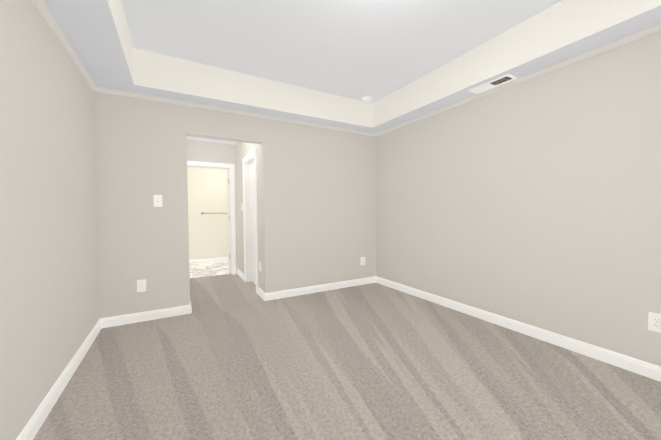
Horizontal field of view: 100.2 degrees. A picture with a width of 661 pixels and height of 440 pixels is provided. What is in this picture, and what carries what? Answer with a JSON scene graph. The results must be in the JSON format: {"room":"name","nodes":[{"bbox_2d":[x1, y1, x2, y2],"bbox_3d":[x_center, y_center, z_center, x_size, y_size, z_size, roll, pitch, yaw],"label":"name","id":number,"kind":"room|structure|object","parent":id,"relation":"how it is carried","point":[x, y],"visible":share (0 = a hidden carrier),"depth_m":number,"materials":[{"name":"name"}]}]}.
{"room":"empty bedroom","nodes":[
{"label":"empty bedroom","id":0,"kind":"room"},
{"bbox_2d":[0,0,99,439],"bbox_3d":[-1.388,-0.289,0.930,0.120,2.915,4.468,-1,2,-30],"label":"wall","id":1,"kind":"structure","parent":0,"point":[49,301],"depth_m":1.63,"materials":[{"name":"grey paint"}]},
{"bbox_2d":[16,319,101,439],"bbox_3d":[-1.321,1.116,1.008,0.015,0.100,4.228,-1,2,-30],"label":"baseboard","id":2,"kind":"structure","parent":1,"relation":"attached to","point":[29,431],"depth_m":1.75,"materials":[{"name":"white paint"}]},
{"bbox_2d":[31,0,97,91],"bbox_3d":[-1.325,-1.255,0.937,0.036,0.036,4.228,-1,2,-30],"label":"crown molding","id":3,"kind":"structure","parent":1,"relation":"attached to","point":[42,9],"depth_m":1.96,"materials":[{"name":"white paint"}]},
{"bbox_2d":[187,167,227,259],"bbox_3d":[-2.863,-0.272,6.448,3.440,2.540,0.120,-1,2,-30],"label":"wall","id":4,"kind":"structure","parent":0,"point":[207,193],"depth_m":6.39,"materials":[{"name":"white paint"}]},
{"bbox_2d":[189,257,227,264],"bbox_3d":[-2.823,0.949,6.429,3.200,0.100,0.015,-1,2,-30],"label":"baseboard","id":5,"kind":"structure","parent":4,"relation":"attached to","point":[211,260],"depth_m":6.41,"materials":[{"name":"white paint"}]},
{"bbox_2d":[189,261,229,277],"bbox_3d":[-2.491,1.046,5.846,3.440,0.060,1.600,-1,2,-30],"label":"floor","id":6,"kind":"structure","parent":0,"point":[207,269],"depth_m":5.70,"materials":[{"name":"stone"}]},
{"bbox_2d":[186,136,237,144],"bbox_3d":[-1.782,-1.429,4.290,1.135,0.100,1.822,-1,2,-30],"label":"ceiling","id":7,"kind":"structure","parent":0,"point":[211,140],"depth_m":4.85,"materials":[{"name":"white paint"}]},
{"bbox_2d":[187,140,237,273],"bbox_3d":[-2.194,-0.231,5.069,0.895,2.540,0.120,-1,2,-30],"label":"wall","id":8,"kind":"structure","parent":0,"point":[201,151],"depth_m":5.03,"materials":[{"name":"grey paint"}]},
{"bbox_2d":[187,161,235,274],"bbox_3d":[-2.220,0.001,5.063,0.889,2.077,0.159,-1,2,-30],"label":"door frame","id":9,"kind":"structure","parent":8,"relation":"attached to","point":[232,187],"depth_m":5.19,"materials":[{"name":"white paint"}]},
{"bbox_2d":[227,170,229,272],"bbox_3d":[-1.962,0.017,5.655,0.035,1.984,0.721,0,2,-2],"label":"bathroom door","id":10,"kind":"structure","parent":8,"relation":"in","point":[228,222],"depth_m":5.30,"materials":[{"name":"white paint"}]},
{"bbox_2d":[92,91,375,317],"bbox_3d":[-0.842,-0.383,3.736,3.599,2.915,0.120,-1,2,-30],"label":"wall","id":11,"kind":"structure","parent":0,"point":[140,149],"depth_m":3.24,"materials":[{"name":"grey paint"}]},
{"bbox_2d":[137,280,145,291],"bbox_3d":[-2.054,0.715,3.007,0.079,0.124,0.009,-1,2,-30],"label":"electrical outlet","id":12,"kind":"object","parent":11,"relation":"attached to","point":[141,285],"visible":1,"depth_m":3.00,"materials":[{"name":"white plastic"}]},
{"bbox_2d":[100,305,189,327],"bbox_3d":[-2.006,1.054,3.041,0.828,0.100,0.015,-1,2,-30],"label":"baseboard","id":13,"kind":"structure","parent":11,"relation":"attached to","point":[140,317],"depth_m":3.02,"materials":[{"name":"white paint"}]},
{"bbox_2d":[154,195,161,205],"bbox_3d":[-1.907,-0.212,3.057,0.079,0.124,0.021,-1,2,-30],"label":"light switch","id":14,"kind":"object","parent":11,"relation":"attached to","point":[157,200],"visible":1,"depth_m":3.06,"materials":[{"name":"white plastic"}]},
{"bbox_2d":[98,87,375,136],"bbox_3d":[-0.808,-1.345,3.638,3.480,0.036,0.036,-1,2,-30],"label":"crown molding","id":15,"kind":"structure","parent":11,"relation":"attached to","point":[103,90],"depth_m":3.34,"materials":[{"name":"white paint"}]},
{"bbox_2d":[266,276,375,300],"bbox_3d":[-0.051,1.007,4.147,1.875,0.100,0.015,-1,2,-30],"label":"baseboard","id":16,"kind":"structure","parent":11,"relation":"attached to","point":[308,290],"depth_m":4.07,"materials":[{"name":"white paint"}]},
{"bbox_2d":[361,257,364,264],"bbox_3d":[0.523,0.664,4.466,0.079,0.124,0.009,-1,2,-30],"label":"electrical outlet","id":17,"kind":"object","parent":11,"relation":"attached to","point":[362,260],"visible":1,"depth_m":4.46,"materials":[{"name":"white plastic"}]},
{"bbox_2d":[236,142,262,290],"bbox_3d":[-1.333,-0.220,4.579,0.120,2.540,1.822,-1,2,-30],"label":"wall","id":18,"kind":"structure","parent":0,"point":[243,149],"depth_m":4.74,"materials":[{"name":"grey paint"}]},
{"bbox_2d":[237,269,243,279],"bbox_3d":[-1.624,0.988,5.008,0.015,0.100,0.610,-1,2,-30],"label":"baseboard","id":19,"kind":"structure","parent":18,"relation":"attached to","point":[239,272],"depth_m":5.00,"materials":[{"name":"white paint"}]},
{"bbox_2d":[242,149,257,293],"bbox_3d":[-1.206,0.049,4.366,0.122,2.015,0.710,-1,2,-30],"label":"door frame","id":20,"kind":"structure","parent":18,"relation":"in","point":[247,216],"depth_m":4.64,"materials":[{"name":"white paint"}]},
{"bbox_2d":[250,162,255,284],"bbox_3d":[-1.172,0.053,4.386,0.035,1.984,0.666,-1,2,-30],"label":"closet door","id":21,"kind":"structure","parent":18,"relation":"in","point":[252,218],"depth_m":4.54,"materials":[{"name":"white paint"}]},
{"bbox_2d":[257,287,265,300],"bbox_3d":[-0.958,1.023,3.831,0.015,0.100,0.356,-1,2,-30],"label":"baseboard","id":22,"kind":"structure","parent":18,"relation":"attached to","point":[261,294],"depth_m":3.80,"materials":[{"name":"white paint"}]},
{"bbox_2d":[33,274,660,439],"bbox_3d":[-0.194,1.136,2.655,3.839,0.060,6.220,-1,2,-30],"label":"floor","id":23,"kind":"structure","parent":0,"point":[374,361],"depth_m":1.95,"materials":[{"name":"beige carpet"}]},
{"bbox_2d":[42,0,660,133],"bbox_3d":[0.223,-1.548,1.806,3.599,0.475,4.228,-1,2,-30],"label":"ceiling","id":24,"kind":"structure","parent":0,"point":[332,63],"depth_m":2.56,"materials":[{"name":"white paint"}]},
{"bbox_2d":[362,96,370,101],"bbox_3d":[0.515,-1.716,3.945,0.132,0.040,0.132,-1,2,-30],"label":"smoke detector","id":25,"kind":"object","parent":24,"relation":"attached to","point":[366,99],"visible":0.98,"depth_m":3.91,"materials":[{"name":"white plastic"}]},
{"bbox_2d":[468,74,516,93],"bbox_3d":[1.601,-1.343,2.749,0.155,0.011,0.400,-1,2,-30],"label":"ceiling vent","id":26,"kind":"object","parent":24,"relation":"in","point":[504,79],"visible":1,"depth_m":2.73,"materials":[{"name":"white plastic"}]},
{"bbox_2d":[376,31,660,366],"bbox_3d":[1.848,-0.367,2.761,0.120,2.915,4.468,-1,2,-30],"label":"wall","id":27,"kind":"structure","parent":0,"point":[536,202],"depth_m":2.48,"materials":[{"name":"grey paint"}]},
{"bbox_2d":[375,24,660,136],"bbox_3d":[1.774,-1.329,2.691,0.036,0.036,4.228,-1,2,-30],"label":"crown molding","id":28,"kind":"structure","parent":27,"relation":"attached to","point":[657,28],"depth_m":2.44,"materials":[{"name":"white paint"}]},
{"bbox_2d":[376,276,660,381],"bbox_3d":[1.797,1.041,2.773,0.015,0.100,4.228,-1,2,-30],"label":"baseboard","id":29,"kind":"structure","parent":27,"relation":"attached to","point":[643,368],"depth_m":2.49,"materials":[{"name":"white paint"}]},
{"bbox_2d":[648,312,660,332],"bbox_3d":[2.273,0.716,1.925,0.009,0.124,0.079,-1,2,-30],"label":"outlet","id":30,"kind":"object","parent":27,"relation":"attached to","point":[654,321],"visible":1,"depth_m":1.93,"materials":[{"name":"white plastic"}]}
]}

